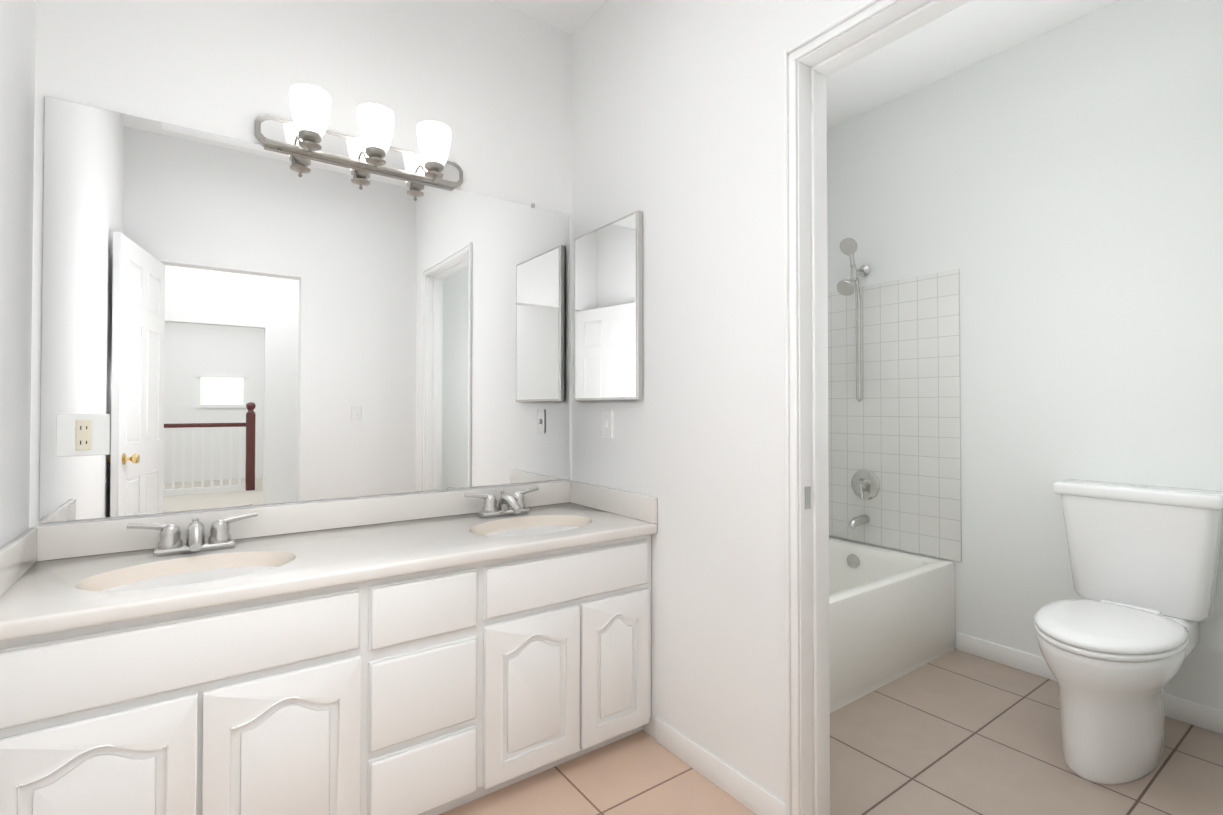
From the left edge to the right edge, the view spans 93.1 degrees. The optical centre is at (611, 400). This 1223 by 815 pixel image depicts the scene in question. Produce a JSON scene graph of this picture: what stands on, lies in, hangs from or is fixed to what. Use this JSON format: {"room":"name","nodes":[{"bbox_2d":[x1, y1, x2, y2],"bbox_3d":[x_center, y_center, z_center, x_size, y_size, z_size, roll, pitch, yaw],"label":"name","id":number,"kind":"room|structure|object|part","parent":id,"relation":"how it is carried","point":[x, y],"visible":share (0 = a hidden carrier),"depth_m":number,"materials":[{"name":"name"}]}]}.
{"room":"bathroom","nodes":[
{"label":"bathroom","id":0,"kind":"room"},
{"bbox_2d":[0,0,35,548],"bbox_3d":[-0.988,-0.246,0.609,0.120,3.045,2.540,1,-1,-36],"label":"wall","id":1,"kind":"structure","parent":0,"point":[17,64],"depth_m":1.53,"materials":[{"name":"white paint"}]},
{"bbox_2d":[0,526,39,596],"bbox_3d":[-1.477,0.410,1.409,0.019,0.100,0.612,1,-1,-36],"label":"backsplash","id":2,"kind":"structure","parent":1,"relation":"attached to","point":[18,556],"depth_m":1.49,"materials":[{"name":"white stone"}]},
{"bbox_2d":[29,0,571,527],"bbox_3d":[-0.224,-0.217,2.781,3.890,3.045,0.135,1,-1,-36],"label":"wall","id":3,"kind":"structure","parent":0,"point":[228,322],"depth_m":2.05,"materials":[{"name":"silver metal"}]},
{"bbox_2d":[40,481,567,560],"bbox_3d":[-0.926,0.421,2.190,1.824,0.100,0.018,1,-1,-36],"label":"backsplash","id":4,"kind":"structure","parent":3,"relation":"attached to","point":[81,539],"depth_m":2.05,"materials":[{"name":"white stone"}]},
{"bbox_2d":[255,84,462,187],"bbox_3d":[-0.878,-0.946,2.140,0.740,0.211,0.190,1,-1,-36],"label":"vanity light","id":5,"kind":"object","parent":3,"relation":"attached to","point":[305,131],"visible":1,"depth_m":2.09,"materials":[{"name":"satin nickel"},{"name":"frosted white glass"}]},
{"bbox_3d":[-1.036,-0.979,1.992,0.132,0.148,0.132,1,-1,-36],"label":"lamp shade","id":6,"kind":"part","parent":5,"relation":"part of","materials":[{"name":"white glass"}]},
{"bbox_3d":[-0.862,-0.978,2.117,0.132,0.148,0.132,1,-1,-36],"label":"lamp shade","id":7,"kind":"part","parent":5,"relation":"part of","materials":[{"name":"white glass"}]},
{"bbox_3d":[-0.687,-0.976,2.241,0.132,0.148,0.132,1,-1,-36],"label":"lamp shade","id":8,"kind":"part","parent":5,"relation":"part of","materials":[{"name":"white glass"}]},
{"bbox_2d":[571,0,866,802],"bbox_3d":[0.563,-0.230,1.791,0.120,3.045,2.420,1,-1,-36],"label":"wall","id":9,"kind":"structure","parent":0,"point":[677,123],"depth_m":2.02,"materials":[{"name":"white paint"}]},
{"bbox_2d":[602,410,612,437],"bbox_3d":[-0.021,0.101,2.488,0.018,0.120,0.074,1,-1,-36],"label":"light switch","id":10,"kind":"object","parent":9,"relation":"attached to","point":[607,423],"visible":1,"depth_m":2.48,"materials":[{"name":"white plastic"}]},
{"bbox_2d":[574,210,642,400],"bbox_3d":[-0.023,-0.374,2.483,0.030,0.750,0.475,1,-1,-36],"label":"medicine cabinet mirror","id":11,"kind":"object","parent":9,"relation":"attached to","point":[608,311],"visible":1,"depth_m":2.43,"materials":[{"name":"silver metal"}]},
{"bbox_2d":[568,481,656,524],"bbox_3d":[-0.009,0.424,2.459,0.019,0.100,0.612,1,-1,-36],"label":"backsplash","id":12,"kind":"structure","parent":9,"relation":"attached to","point":[642,507],"depth_m":2.41,"materials":[{"name":"white stone"}]},
{"bbox_2d":[655,717,785,814],"bbox_3d":[0.346,1.250,1.963,0.012,0.090,0.607,1,-1,-36],"label":"baseboard","id":13,"kind":"structure","parent":9,"relation":"attached to","point":[749,794],"depth_m":1.93,"materials":[{"name":"white paint"}]},
{"bbox_2d":[783,0,970,814],"bbox_3d":[0.857,0.118,1.370,0.151,2.337,0.974,1,-1,-36],"label":"trim","id":14,"kind":"structure","parent":9,"relation":"attached to","point":[812,62],"depth_m":1.71,"materials":[{"name":"white paint"}]},
{"bbox_2d":[493,0,1118,128],"bbox_3d":[0.510,-1.803,1.774,3.890,0.100,2.660,1,-1,-36],"label":"ceiling","id":15,"kind":"structure","parent":0,"point":[967,35],"depth_m":2.80,"materials":[{"name":"white paint"}]},
{"bbox_2d":[439,648,1222,814],"bbox_3d":[0.510,1.322,1.733,3.890,0.060,2.660,1,-1,-36],"label":"floor","id":16,"kind":"structure","parent":0,"point":[955,732],"depth_m":2.03,"materials":[{"name":"tile"}]},
{"bbox_2d":[0,581,371,814],"bbox_3d":[-1.178,0.897,1.636,0.776,0.787,0.617,1,-1,-36],"label":"base cabinet","id":17,"kind":"object","parent":16,"relation":"on","point":[257,707],"depth_m":1.40,"materials":[{"name":"white paint"}]},
{"bbox_2d":[0,501,656,644],"bbox_3d":[-0.748,0.487,1.940,1.824,0.040,0.632,1,-1,-36],"label":"countertop","id":18,"kind":"structure","parent":17,"relation":"on","point":[353,554],"depth_m":1.65,"materials":[{"name":"white stone"}]},
{"bbox_2d":[60,541,307,600],"bbox_3d":[-1.143,0.533,1.589,0.490,0.140,0.331,1,-1,-36],"label":"sink","id":19,"kind":"object","parent":18,"relation":"in","point":[161,572],"depth_m":1.65,"materials":[{"name":"beige ceramic"}]},
{"bbox_2d":[124,509,259,556],"bbox_3d":[-1.262,0.415,1.757,0.332,0.101,0.167,1,-1,-36],"label":"faucet","id":20,"kind":"object","parent":18,"relation":"on","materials":[{"name":"silver metal"}]},
{"bbox_2d":[464,485,543,516],"bbox_3d":[-0.415,0.422,2.362,0.332,0.101,0.167,1,-1,-36],"label":"faucet","id":21,"kind":"object","parent":18,"relation":"on","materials":[{"name":"silver metal"}]},
{"bbox_2d":[456,509,611,540],"bbox_3d":[-0.296,0.541,2.193,0.490,0.140,0.331,1,-1,-36],"label":"sink","id":22,"kind":"object","parent":18,"relation":"in","point":[496,528],"depth_m":2.31,"materials":[{"name":"beige ceramic"}]},
{"bbox_2d":[372,565,487,814],"bbox_3d":[-0.722,0.901,1.961,0.345,0.787,0.617,1,-1,-36],"label":"base cabinet","id":23,"kind":"object","parent":16,"relation":"on","point":[434,653],"depth_m":1.72,"materials":[{"name":"white paint"}]},
{"bbox_2d":[488,537,650,793],"bbox_3d":[-0.296,0.905,2.266,0.703,0.787,0.617,1,-1,-36],"label":"base cabinet","id":24,"kind":"object","parent":16,"relation":"on","point":[569,630],"depth_m":2.00,"materials":[{"name":"white paint"}]},
{"bbox_2d":[829,536,954,712],"bbox_3d":[0.863,1.077,2.920,1.692,0.460,0.896,1,-1,-36],"label":"bathtub","id":25,"kind":"object","parent":16,"relation":"on","point":[891,615],"visible":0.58,"depth_m":2.75,"materials":[{"name":"white ceramic"}]},
{"bbox_2d":[1034,479,1222,783],"bbox_3d":[1.902,0.821,2.187,0.849,0.953,0.516,1,-1,-36],"label":"toilet","id":26,"kind":"object","parent":16,"relation":"on","point":[1120,645],"visible":1,"depth_m":2.15,"materials":[{"name":"white ceramic"}]},
{"bbox_2d":[827,0,1222,710],"bbox_3d":[2.044,-0.216,2.849,0.120,3.045,2.420,1,-1,-36],"label":"wall","id":27,"kind":"structure","parent":0,"point":[1055,198],"depth_m":2.69,"materials":[{"name":"white paint"}]},
{"bbox_2d":[828,269,961,561],"bbox_3d":[1.567,0.082,3.401,0.009,1.538,0.900,1,-1,-36],"label":"tiled wall","id":28,"kind":"structure","parent":27,"relation":"attached to","point":[896,430],"depth_m":3.28,"materials":[{"name":"white tile"}]},
{"bbox_2d":[837,238,879,528],"bbox_3d":[1.422,-0.096,3.398,0.234,1.693,0.180,1,-1,-36],"label":"shower","id":29,"kind":"object","parent":28,"relation":"attached to","point":[865,484],"visible":1,"depth_m":3.40,"materials":[{"name":"silver metal"}]},
{"bbox_2d":[957,632,1222,733],"bbox_3d":[2.208,1.256,2.483,0.015,0.090,1.364,1,-1,-36],"label":"baseboard","id":30,"kind":"structure","parent":27,"relation":"attached to","point":[1209,718],"depth_m":2.74,"materials":[{"name":"white paint"}]}
]}

